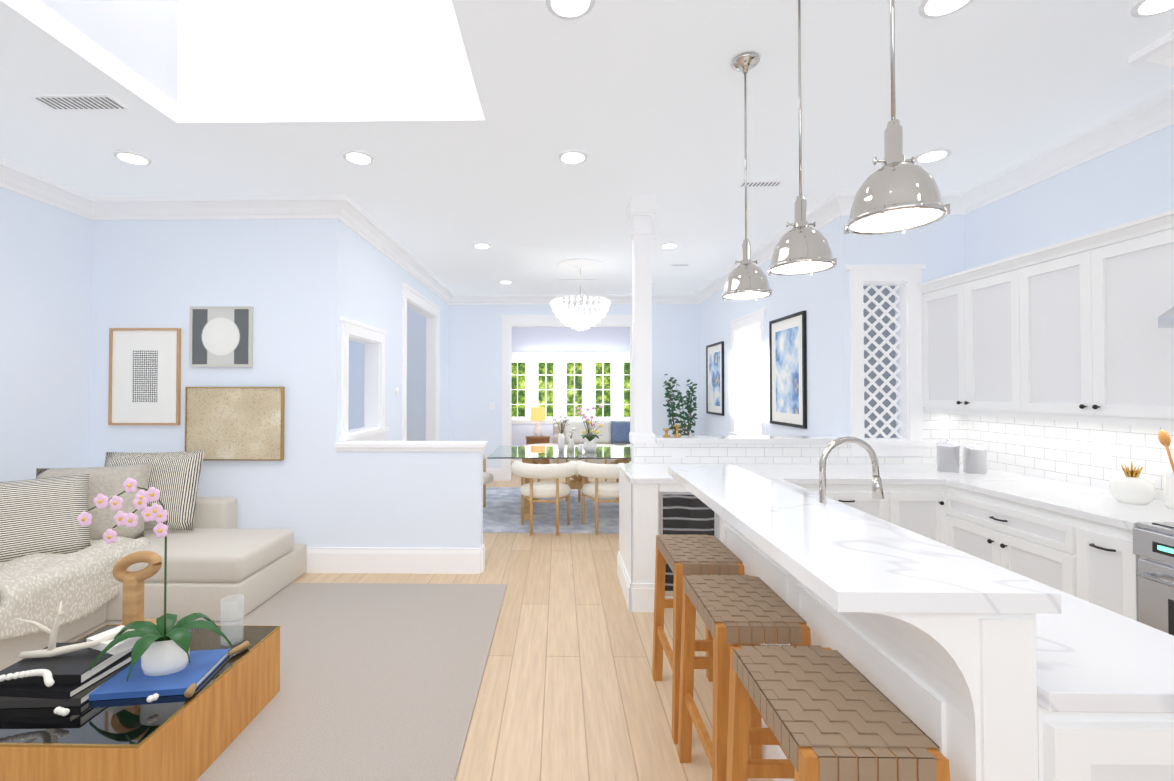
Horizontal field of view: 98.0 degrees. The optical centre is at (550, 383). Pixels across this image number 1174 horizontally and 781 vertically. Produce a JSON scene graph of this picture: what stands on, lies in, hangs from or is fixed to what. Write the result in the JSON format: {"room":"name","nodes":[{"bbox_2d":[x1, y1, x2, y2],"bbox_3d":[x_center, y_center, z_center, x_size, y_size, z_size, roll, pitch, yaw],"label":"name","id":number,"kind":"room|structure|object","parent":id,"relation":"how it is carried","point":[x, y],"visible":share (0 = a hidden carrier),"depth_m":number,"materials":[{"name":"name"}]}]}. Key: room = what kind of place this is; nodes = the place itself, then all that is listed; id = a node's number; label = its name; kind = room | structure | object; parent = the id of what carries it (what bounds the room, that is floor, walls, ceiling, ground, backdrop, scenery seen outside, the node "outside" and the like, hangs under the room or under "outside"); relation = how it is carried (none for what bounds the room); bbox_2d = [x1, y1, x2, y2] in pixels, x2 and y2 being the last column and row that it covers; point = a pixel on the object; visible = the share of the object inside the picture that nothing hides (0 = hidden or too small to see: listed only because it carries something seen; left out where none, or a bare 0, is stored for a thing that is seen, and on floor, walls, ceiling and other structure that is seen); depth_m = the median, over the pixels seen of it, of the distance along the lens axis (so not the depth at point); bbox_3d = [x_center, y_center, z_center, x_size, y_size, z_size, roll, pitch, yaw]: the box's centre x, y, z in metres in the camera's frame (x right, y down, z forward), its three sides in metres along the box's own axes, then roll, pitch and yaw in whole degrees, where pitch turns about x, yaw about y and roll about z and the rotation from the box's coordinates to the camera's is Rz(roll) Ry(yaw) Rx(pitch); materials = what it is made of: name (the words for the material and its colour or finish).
{"room":"open-plan kitchen living room","nodes":[
{"label":"open-plan kitchen living room","id":0,"kind":"room"},
{"bbox_2d":[0,187,91,481],"bbox_3d":[-3.966,0.012,3.635,0.150,3.100,10.200,0,-1,1],"label":"wall","id":1,"kind":"structure","parent":0,"point":[74,289],"depth_m":3.89,"materials":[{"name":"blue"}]},
{"bbox_2d":[0,30,1173,573],"bbox_3d":[-0.231,0.027,4.720,7.280,3.100,12.200,0,-1,1],"label":"trim","id":2,"kind":"structure","parent":1,"relation":"attached to","point":[1154,114],"depth_m":4.22,"materials":[{"name":"white wood"}]},
{"bbox_2d":[88,219,311,546],"bbox_3d":[-2.903,0.022,4.347,1.890,3.100,0.160,0,-1,1],"label":"wall","id":3,"kind":"structure","parent":0,"point":[146,273],"depth_m":4.27,"materials":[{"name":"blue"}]},
{"bbox_2d":[108,328,180,424],"bbox_3d":[-3.395,-0.054,4.260,0.590,0.810,0.028,0,-1,1],"label":"framed picture","id":4,"kind":"object","parent":3,"relation":"attached to","point":[144,376],"visible":0.98,"depth_m":4.26,"materials":[{"name":"white paper"}]},
{"bbox_2d":[189,306,252,366],"bbox_3d":[-2.750,-0.387,4.253,0.520,0.505,0.028,0,-1,1],"label":"framed picture","id":5,"kind":"object","parent":3,"relation":"attached to","point":[220,336],"visible":0.96,"depth_m":4.25,"materials":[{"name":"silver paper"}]},
{"bbox_2d":[185,387,284,460],"bbox_3d":[-2.625,0.335,4.234,0.810,0.610,0.043,0,-1,1],"label":"picture","id":6,"kind":"object","parent":3,"relation":"attached to","point":[234,423],"visible":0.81,"depth_m":4.22,"materials":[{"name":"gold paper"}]},
{"bbox_2d":[312,219,447,546],"bbox_3d":[-1.832,0.049,6.383,0.180,3.100,4.270,0,-1,1],"label":"wall","id":7,"kind":"structure","parent":0,"point":[352,279],"depth_m":4.70,"materials":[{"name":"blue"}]},
{"bbox_2d":[291,461,773,780],"bbox_3d":[-0.241,1.637,4.698,7.900,0.120,12.800,0,-1,1],"label":"floor","id":8,"kind":"structure","parent":0,"point":[570,689],"depth_m":2.70,"materials":[{"name":"brown wood"}]},
{"bbox_2d":[65,583,506,780],"bbox_3d":[-2.054,1.534,1.971,3.370,0.011,3.980,0,-1,1],"label":"rug","id":9,"kind":"object","parent":8,"relation":"on","point":[380,681],"visible":0.43,"depth_m":2.61,"materials":[{"name":"beige carpet"}]},
{"bbox_2d":[0,478,279,780],"bbox_3d":[-1.793,0.960,2.124,0.887,1.138,0.860,0,-1,1],"label":"coffee table","id":10,"kind":"object","parent":9,"relation":"on","point":[135,695],"visible":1,"depth_m":1.99,"materials":[{"name":"brown wood"}]},
{"bbox_2d":[0,625,229,708],"bbox_3d":[-1.776,1.140,2.182,0.779,0.134,0.628,0,-1,1],"label":"books","id":11,"kind":"object","parent":10,"relation":"on","point":[165,676],"depth_m":2.01,"materials":[{"name":"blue paper"}]},
{"bbox_2d":[220,594,243,644],"bbox_3d":[-1.492,1.110,2.387,0.096,0.200,0.096,0,-1,1],"label":"glass vase","id":12,"kind":"object","parent":10,"relation":"on","point":[236,639],"depth_m":2.38,"materials":[{"name":"white"}]},
{"bbox_2d":[0,451,306,670],"bbox_3d":[-2.958,1.018,2.184,1.865,1.025,4.060,0,-1,1],"label":"sofa","id":13,"kind":"object","parent":9,"relation":"on","point":[53,553],"visible":0.79,"depth_m":3.30,"materials":[{"name":"fabric"}]},
{"bbox_2d":[0,473,90,561],"bbox_3d":[-3.319,0.856,3.162,0.180,0.520,0.686,-25,-17,40],"label":"pillow","id":14,"kind":"object","parent":13,"relation":"on","point":[38,517],"depth_m":3.19,"materials":[{"name":"beige fabric"}]},
{"bbox_2d":[0,536,149,639],"bbox_3d":[-3.064,1.227,3.094,0.551,0.355,1.048,0,-1,1],"label":"throw","id":15,"kind":"object","parent":13,"relation":"on","point":[33,584],"depth_m":2.99,"materials":[{"name":"beige fabric"}]},
{"bbox_2d":[36,463,150,539],"bbox_3d":[-3.231,0.852,3.581,0.645,0.541,0.180,0,-17,-24],"label":"pillow","id":16,"kind":"object","parent":13,"relation":"on","point":[108,481],"depth_m":3.58,"materials":[{"name":"beige fabric"}]},
{"bbox_2d":[104,451,204,529],"bbox_3d":[-3.056,0.821,3.878,0.707,0.603,0.170,0,-15,-7],"label":"pillow","id":17,"kind":"object","parent":13,"relation":"on","point":[176,475],"depth_m":3.86,"materials":[{"name":"beige fabric"}]},
{"bbox_2d":[335,441,487,547],"bbox_3d":[-1.159,1.034,4.282,1.240,1.075,0.190,0,-1,1],"label":"wall","id":18,"kind":"structure","parent":8,"relation":"on","point":[409,494],"depth_m":4.22,"materials":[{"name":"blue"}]},
{"bbox_2d":[526,407,549,463],"bbox_3d":[-0.234,1.050,9.657,0.470,1.185,0.470,0,-1,1],"label":"side table","id":19,"kind":"object","parent":8,"relation":"on","point":[537,414],"visible":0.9,"depth_m":9.54,"materials":[{"name":"brown wood"}]},
{"bbox_2d":[530,407,545,436],"bbox_3d":[-0.234,0.737,9.662,0.300,0.560,0.300,0,-1,1],"label":"table lamp","id":20,"kind":"object","parent":19,"relation":"on","point":[537,414],"depth_m":9.57,"materials":[{"name":"yellow fabric"}]},
{"bbox_2d":[483,487,618,532],"bbox_3d":[0.392,1.596,6.603,3.800,0.010,2.470,0,-1,1],"label":"area rug","id":21,"kind":"object","parent":8,"relation":"on","point":[502,511],"visible":0.21,"depth_m":6.14,"materials":[{"name":"grey carpet"}]},
{"bbox_2d":[483,452,492,506],"bbox_3d":[-1.029,1.220,6.268,0.660,0.731,0.750,0,-1,1],"label":"dining chair","id":22,"kind":"object","parent":21,"relation":"on","point":[487,478],"visible":0.19,"depth_m":6.50,"materials":[{"name":"fabric"}]},
{"bbox_2d":[511,460,576,534],"bbox_3d":[-0.057,1.210,5.496,0.750,0.731,0.660,0,-1,1],"label":"dining chair","id":23,"kind":"object","parent":21,"relation":"on","point":[545,489],"visible":1,"depth_m":5.30,"materials":[{"name":"fabric"}]},
{"bbox_2d":[525,443,567,501],"bbox_3d":[-0.030,1.231,7.046,0.750,0.731,0.660,0,-1,1],"label":"dining chair","id":24,"kind":"object","parent":21,"relation":"on","point":[547,444],"visible":0.1,"depth_m":7.24,"materials":[{"name":"fabric"}]},
{"bbox_2d":[487,405,630,520],"bbox_3d":[0.356,0.927,6.248,2.100,1.316,1.160,0,-1,1],"label":"dining table","id":25,"kind":"object","parent":21,"relation":"on","point":[589,449],"visible":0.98,"depth_m":6.17,"materials":[{"name":"clear glass"}]},
{"bbox_2d":[574,444,619,501],"bbox_3d":[0.649,1.230,7.014,0.750,0.731,0.660,0,-1,1],"label":"dining chair","id":26,"kind":"object","parent":21,"relation":"on","point":[579,491],"visible":0.08,"depth_m":7.05,"materials":[{"name":"fabric"}]},
{"bbox_2d":[576,460,630,534],"bbox_3d":[0.623,1.210,5.504,0.750,0.731,0.660,0,-1,1],"label":"dining chair","id":27,"kind":"object","parent":21,"relation":"on","point":[596,489],"visible":0.54,"depth_m":5.31,"materials":[{"name":"fabric"}]},
{"bbox_2d":[553,421,629,463],"bbox_3d":[1.256,1.210,10.219,2.400,0.881,0.880,0,-1,1],"label":"sofa","id":28,"kind":"object","parent":8,"relation":"on","point":[615,432],"visible":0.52,"depth_m":10.22,"materials":[{"name":"fabric"}]},
{"bbox_2d":[564,421,587,442],"bbox_3d":[0.527,0.992,10.295,0.499,0.458,0.150,0,-16,-5],"label":"pillow","id":29,"kind":"object","parent":28,"relation":"on","point":[580,427],"depth_m":10.24,"materials":[{"name":"fabric"}]},
{"bbox_2d":[588,421,611,443],"bbox_3d":[0.987,0.991,10.287,0.499,0.458,0.150,0,-16,7],"label":"pillow","id":30,"kind":"object","parent":28,"relation":"on","point":[606,431],"depth_m":10.22,"materials":[{"name":"fabric"}]},
{"bbox_2d":[611,421,629,442],"bbox_3d":[1.457,0.991,10.278,0.499,0.458,0.150,0,-16,-2],"label":"pillow","id":31,"kind":"object","parent":28,"relation":"on","point":[620,430],"depth_m":10.21,"materials":[{"name":"blue fabric"}]},
{"bbox_2d":[617,467,664,611],"bbox_3d":[0.660,1.130,3.825,0.197,0.870,0.712,0,-1,1],"label":"base cabinet","id":32,"kind":"object","parent":8,"relation":"on","point":[641,505],"depth_m":3.49,"materials":[{"name":"white wood"}]},
{"bbox_2d":[663,374,697,435],"bbox_3d":[2.054,0.734,7.960,0.544,1.770,0.541,0,-1,1],"label":"plant","id":33,"kind":"object","parent":8,"relation":"on","point":[689,408],"visible":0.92,"depth_m":7.95,"materials":[{"name":"green plant"}]},
{"bbox_2d":[665,483,716,598],"bbox_3d":[0.953,1.130,3.820,0.390,0.870,0.712,0,-1,1],"label":"wine cooler","id":34,"kind":"object","parent":8,"relation":"on","point":[685,513],"depth_m":3.48,"materials":[{"name":"black"}]},
{"bbox_2d":[652,534,744,743],"bbox_3d":[0.699,1.167,2.435,0.330,0.762,0.519,0,-1,1],"label":"stool","id":35,"kind":"object","parent":8,"relation":"on","point":[681,555],"visible":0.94,"depth_m":2.34,"materials":[{"name":"brown wood"}]},
{"bbox_2d":[631,443,843,463],"bbox_3d":[1.546,1.033,4.247,1.710,1.075,0.156,0,-1,1],"label":"wall","id":36,"kind":"structure","parent":8,"relation":"on","point":[740,453],"depth_m":4.17,"materials":[{"name":"white tile"}]},
{"bbox_2d":[627,198,655,442],"bbox_3d":[0.771,-0.517,4.289,0.210,2.025,0.210,0,-1,1],"label":"pillar","id":37,"kind":"structure","parent":36,"relation":"on","point":[640,213],"depth_m":4.21,"materials":[{"name":"white wood"}]},
{"bbox_2d":[655,436,847,443],"bbox_3d":[1.636,0.473,4.246,1.530,0.044,0.270,0,-1,1],"label":"sill","id":38,"kind":"structure","parent":36,"relation":"on","point":[746,440],"depth_m":4.12,"materials":[{"name":"stone"}]},
{"bbox_2d":[663,425,680,436],"bbox_3d":[1.016,0.400,4.253,0.150,0.099,0.058,0,-1,1],"label":"figurine","id":39,"kind":"object","parent":38,"relation":"on","point":[666,430],"visible":1,"depth_m":4.24,"materials":[{"name":"brown metal"}]},
{"bbox_2d":[678,574,810,780],"bbox_3d":[0.689,1.159,1.855,0.330,0.762,0.519,0,-1,1],"label":"stool","id":40,"kind":"object","parent":8,"relation":"on","point":[743,609],"visible":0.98,"depth_m":1.77,"materials":[{"name":"brown wood"}]},
{"bbox_2d":[726,645,949,780],"bbox_3d":[0.679,1.151,1.275,0.330,0.762,0.519,0,-1,1],"label":"stool","id":41,"kind":"object","parent":8,"relation":"on","point":[829,714],"visible":1,"depth_m":1.21,"materials":[{"name":"brown leather"}]},
{"bbox_2d":[797,483,880,514],"bbox_3d":[1.987,1.130,3.802,0.785,0.870,0.712,0,-1,1],"label":"base cabinet","id":42,"kind":"object","parent":8,"relation":"on","point":[855,494],"depth_m":3.48,"materials":[{"name":"white wood"}]},
{"bbox_2d":[668,466,1061,780],"bbox_3d":[0.816,0.986,1.866,0.443,1.106,1.704,0,-1,1],"label":"kitchen island","id":43,"kind":"structure","parent":8,"relation":"on","point":[936,643],"depth_m":1.14,"materials":[{"name":"white stone"}]},
{"bbox_2d":[881,483,944,542],"bbox_3d":[2.482,1.129,3.775,0.460,0.870,0.749,0,-1,1],"label":"base cabinet","id":44,"kind":"object","parent":8,"relation":"on","point":[917,506],"depth_m":3.47,"materials":[{"name":"white wood"}]},
{"bbox_2d":[941,483,1088,598],"bbox_3d":[2.997,1.119,2.992,0.749,0.870,0.952,0,-1,1],"label":"base cabinet","id":45,"kind":"object","parent":8,"relation":"on","point":[1045,544],"depth_m":2.90,"materials":[{"name":"white wood"}]},
{"bbox_2d":[618,463,1040,482],"bbox_3d":[1.969,0.702,3.810,2.832,0.095,0.707,0,-1,1],"label":"countertop","id":46,"kind":"structure","parent":45,"relation":"on","point":[635,472],"depth_m":3.67,"materials":[{"name":"white stone"}]},
{"bbox_2d":[936,439,987,473],"bbox_3d":[3.022,0.533,3.741,0.298,0.239,0.142,0,-1,28],"label":"canisters","id":47,"kind":"object","parent":46,"relation":"on","point":[974,457],"visible":1,"depth_m":3.71,"materials":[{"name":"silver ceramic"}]},
{"bbox_2d":[945,479,1173,526],"bbox_3d":[3.016,0.662,2.873,0.707,0.040,1.131,0,-1,1],"label":"countertop","id":48,"kind":"structure","parent":45,"relation":"on","point":[1091,502],"depth_m":2.83,"materials":[{"name":"white stone"}]},
{"bbox_2d":[1109,477,1154,483],"bbox_3d":[3.257,0.592,2.850,0.170,0.099,0.170,0,-1,1],"label":"bowl","id":49,"kind":"object","parent":48,"relation":"on","point":[1112,478],"visible":0.04,"depth_m":2.89,"materials":[{"name":"white ceramic"}]},
{"bbox_2d":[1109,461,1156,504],"bbox_3d":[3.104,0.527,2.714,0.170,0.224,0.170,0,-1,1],"label":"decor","id":50,"kind":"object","parent":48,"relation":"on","point":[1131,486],"visible":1,"depth_m":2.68,"materials":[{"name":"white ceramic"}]},
{"bbox_2d":[1158,430,1173,508],"bbox_3d":[3.222,0.441,2.569,0.156,0.393,0.239,0,-1,1],"label":"utensil crock","id":51,"kind":"object","parent":48,"relation":"on","point":[1168,477],"visible":1,"depth_m":2.61,"materials":[{"name":"white ceramic"}]},
{"bbox_2d":[1037,699,1173,780],"bbox_3d":[1.262,1.096,1.274,0.522,0.870,0.540,0,-1,1],"label":"base cabinet","id":52,"kind":"object","parent":8,"relation":"on","point":[1075,743],"depth_m":1.01,"materials":[{"name":"white wood"}]},
{"bbox_2d":[767,479,1173,706],"bbox_3d":[1.284,0.654,2.240,0.533,0.040,2.459,0,-1,1],"label":"countertop","id":53,"kind":"structure","parent":52,"relation":"on","point":[1089,654],"depth_m":1.16,"materials":[{"name":"white stone"}]},
{"bbox_2d":[819,436,884,504],"bbox_3d":[1.199,0.422,2.016,0.267,0.416,0.098,0,-1,1],"label":"faucet","id":54,"kind":"object","parent":53,"relation":"on","point":[877,490],"visible":0.79,"depth_m":2.03,"materials":[{"name":"silver metal"}]},
{"bbox_2d":[1089,519,1138,618],"bbox_3d":[3.014,1.112,2.473,0.696,0.870,0.342,0,-1,1],"label":"base cabinet","id":55,"kind":"object","parent":8,"relation":"on","point":[1113,565],"depth_m":2.42,"materials":[{"name":"white wood"}]},
{"bbox_2d":[1133,522,1173,635],"bbox_3d":[2.966,1.053,1.849,0.770,0.970,0.904,0,-1,1],"label":"range","id":56,"kind":"object","parent":8,"relation":"on","point":[1153,545],"visible":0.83,"depth_m":2.22,"materials":[{"name":"silver metal"}]},
{"bbox_2d":[448,304,695,467],"bbox_3d":[-0.323,0.079,8.597,6.900,3.100,0.150,0,-1,1],"label":"wall","id":57,"kind":"structure","parent":0,"point":[474,331],"depth_m":8.54,"materials":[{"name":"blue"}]},
{"bbox_2d":[490,402,494,408],"bbox_3d":[-0.975,0.378,8.524,0.080,0.120,0.007,0,-1,1],"label":"switch plate","id":58,"kind":"object","parent":57,"relation":"attached to","point":[492,405],"depth_m":8.52,"materials":[{"name":"white plastic"}]},
{"bbox_2d":[0,0,1173,293],"bbox_3d":[-0.230,-2.347,4.827,7.580,1.650,12.650,0,-1,1],"label":"ceiling","id":59,"kind":"structure","parent":0,"point":[464,122],"depth_m":3.01,"materials":[{"name":"white paint"}]},
{"bbox_2d":[30,94,128,110],"bbox_3d":[-2.578,-1.544,2.793,0.430,0.009,0.152,0,-1,1],"label":"ceiling vent","id":60,"kind":"object","parent":59,"relation":"in","point":[82,102],"depth_m":2.79,"materials":[{"name":"white metal"}]},
{"bbox_2d":[114,150,150,164],"bbox_3d":[-2.844,-1.532,3.466,0.199,0.015,0.199,1,-1,-38],"label":"recessed light","id":61,"kind":"object","parent":59,"relation":"in","point":[127,156],"depth_m":3.45,"materials":[{"name":"white plastic"}]},
{"bbox_2d":[343,150,373,164],"bbox_3d":[-1.304,-1.532,3.459,0.199,0.015,0.199,1,-1,-38],"label":"recessed light","id":62,"kind":"object","parent":59,"relation":"in","point":[359,157],"depth_m":3.44,"materials":[{"name":"white"}]},
{"bbox_2d":[473,242,490,248],"bbox_3d":[-0.747,-1.503,5.569,0.199,0.015,0.199,0,-1,-8],"label":"recessed light","id":63,"kind":"object","parent":59,"relation":"in","point":[481,245],"depth_m":5.53,"materials":[{"name":"white"}]},
{"bbox_2d":[499,280,511,283],"bbox_3d":[-0.654,-1.478,7.448,0.199,0.015,0.199,0,-1,-8],"label":"recessed light","id":64,"kind":"object","parent":59,"relation":"in","point":[502,281],"depth_m":7.41,"materials":[{"name":"white"}]},
{"bbox_2d":[546,0,594,19],"bbox_3d":[0.082,-1.550,2.065,0.199,0.015,0.199,1,-1,-38],"label":"recessed light","id":65,"kind":"object","parent":59,"relation":"in","point":[582,8],"depth_m":2.09,"materials":[{"name":"white plastic"}]},
{"bbox_2d":[558,149,587,163],"bbox_3d":[0.153,-1.532,3.454,0.199,0.015,0.199,1,-1,-38],"label":"recessed light","id":66,"kind":"object","parent":59,"relation":"in","point":[573,156],"depth_m":3.43,"materials":[{"name":"white plastic"}]},
{"bbox_2d":[550,258,609,330],"bbox_3d":[0.379,-1.077,6.425,0.759,0.846,0.754,0,-1,1],"label":"chandelier","id":67,"kind":"object","parent":59,"relation":"hanging from","point":[580,265],"visible":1,"depth_m":6.30,"materials":[{"name":"white"}]},
{"bbox_2d":[660,242,678,247],"bbox_3d":[1.304,-1.504,5.564,0.199,0.015,0.199,0,-1,-23],"label":"recessed light","id":68,"kind":"object","parent":59,"relation":"in","point":[670,244],"depth_m":5.53,"materials":[{"name":"white"}]},
{"bbox_2d":[722,52,771,300],"bbox_3d":[0.939,-0.981,2.442,0.226,1.143,0.226,0,-1,1],"label":"pendant light","id":69,"kind":"object","parent":59,"relation":"hanging from","point":[747,279],"visible":0.98,"depth_m":2.41,"materials":[{"name":"silver metal"}]},
{"bbox_2d":[738,181,782,186],"bbox_3d":[1.610,-1.529,3.897,0.302,0.009,0.100,0,-1,1],"label":"ceiling vent","id":70,"kind":"object","parent":59,"relation":"in","point":[749,183],"depth_m":3.90,"materials":[{"name":"white metal"}]},
{"bbox_2d":[768,0,836,275],"bbox_3d":[0.929,-0.989,1.892,0.226,1.143,0.226,0,-1,1],"label":"pendant light","id":71,"kind":"object","parent":59,"relation":"hanging from","point":[802,247],"visible":1,"depth_m":1.85,"materials":[{"name":"silver metal"}]},
{"bbox_2d":[844,0,950,234],"bbox_3d":[0.920,-0.996,1.368,0.226,1.143,0.226,0,-1,1],"label":"pendant light","id":72,"kind":"object","parent":59,"relation":"hanging from","point":[897,191],"visible":1,"depth_m":1.33,"materials":[{"name":"silver metal"}]},
{"bbox_2d":[915,148,950,162],"bbox_3d":[2.576,-1.532,3.431,0.199,0.015,0.199,1,-1,-38],"label":"recessed light","id":73,"kind":"object","parent":59,"relation":"in","point":[936,154],"depth_m":3.41,"materials":[{"name":"white plastic"}]},
{"bbox_2d":[918,0,973,18],"bbox_3d":[1.612,-1.551,2.058,0.199,0.015,0.199,1,-1,-38],"label":"recessed light","id":74,"kind":"object","parent":59,"relation":"in","point":[930,9],"depth_m":2.09,"materials":[{"name":"white"}]},
{"bbox_2d":[1130,0,1173,17],"bbox_3d":[2.492,-1.551,2.052,0.199,0.015,0.199,1,-1,-38],"label":"recessed light","id":75,"kind":"object","parent":59,"relation":"in","point":[1142,8],"depth_m":2.09,"materials":[{"name":"white plastic"}]},
{"bbox_2d":[696,216,867,436],"bbox_3d":[2.517,0.048,6.307,0.180,3.100,4.270,0,-1,1],"label":"wall","id":76,"kind":"structure","parent":0,"point":[824,296],"depth_m":4.65,"materials":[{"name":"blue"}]},
{"bbox_2d":[706,341,723,415],"bbox_3d":[2.443,-0.060,7.555,0.028,1.050,0.780,0,-1,1],"label":"picture","id":77,"kind":"object","parent":76,"relation":"attached to","point":[714,378],"visible":1,"depth_m":7.51,"materials":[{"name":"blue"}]},
{"bbox_2d":[769,311,806,428],"bbox_3d":[2.401,-0.122,5.166,0.028,1.110,0.780,0,-1,1],"label":"picture","id":78,"kind":"object","parent":76,"relation":"attached to","point":[788,365],"visible":1,"depth_m":5.12,"materials":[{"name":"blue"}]},
{"bbox_2d":[868,215,966,437],"bbox_3d":[2.976,0.020,4.238,0.810,3.100,0.150,0,-1,1],"label":"wall","id":79,"kind":"structure","parent":0,"point":[939,246],"depth_m":4.18,"materials":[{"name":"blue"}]},
{"bbox_2d":[844,413,963,463],"bbox_3d":[2.885,0.450,4.156,0.969,0.417,0.006,0,-1,1],"label":"tile backsplash","id":80,"kind":"structure","parent":79,"relation":"attached to","point":[937,427],"depth_m":4.15,"materials":[{"name":"white tile"}]},
{"bbox_2d":[964,125,1173,499],"bbox_3d":[3.427,-0.017,1.430,0.150,3.100,5.750,0,-1,1],"label":"wall","id":81,"kind":"structure","parent":0,"point":[1133,181],"depth_m":3.25,"materials":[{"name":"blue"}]},
{"bbox_2d":[918,259,1005,416],"bbox_3d":[3.205,-0.305,3.682,0.356,1.014,0.947,0,-1,1],"label":"upper cabinet","id":82,"kind":"object","parent":81,"relation":"attached to","point":[964,312],"depth_m":3.70,"materials":[{"name":"white wood"}]},
{"bbox_2d":[964,415,1173,499],"bbox_3d":[3.344,0.061,1.360,0.011,1.119,5.589,0,-1,1],"label":"tile backsplash","id":83,"kind":"structure","parent":81,"relation":"attached to","point":[1097,455],"depth_m":3.30,"materials":[{"name":"white tile"}]},
{"bbox_2d":[1006,209,1173,424],"bbox_3d":[3.190,-0.316,2.851,0.356,1.014,0.959,0,-1,1],"label":"upper cabinet","id":84,"kind":"object","parent":81,"relation":"attached to","point":[1068,330],"depth_m":2.81,"materials":[{"name":"white wood"}]},
{"bbox_2d":[1158,307,1173,327],"bbox_3d":[3.075,-0.815,1.892,0.552,1.108,0.920,0,-1,1],"label":"range hood","id":85,"kind":"object","parent":81,"relation":"attached to","point":[1166,319],"visible":1,"depth_m":2.33,"materials":[{"name":"silver metal"}]},
{"label":"outside","id":86,"kind":"structure","parent":0,"visible":0},
{"bbox_2d":[512,286,895,437],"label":"windows","id":87,"kind":"structure","parent":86,"point":[545,375],"depth_m":8.22,"materials":[{"name":"glass"}]}
]}

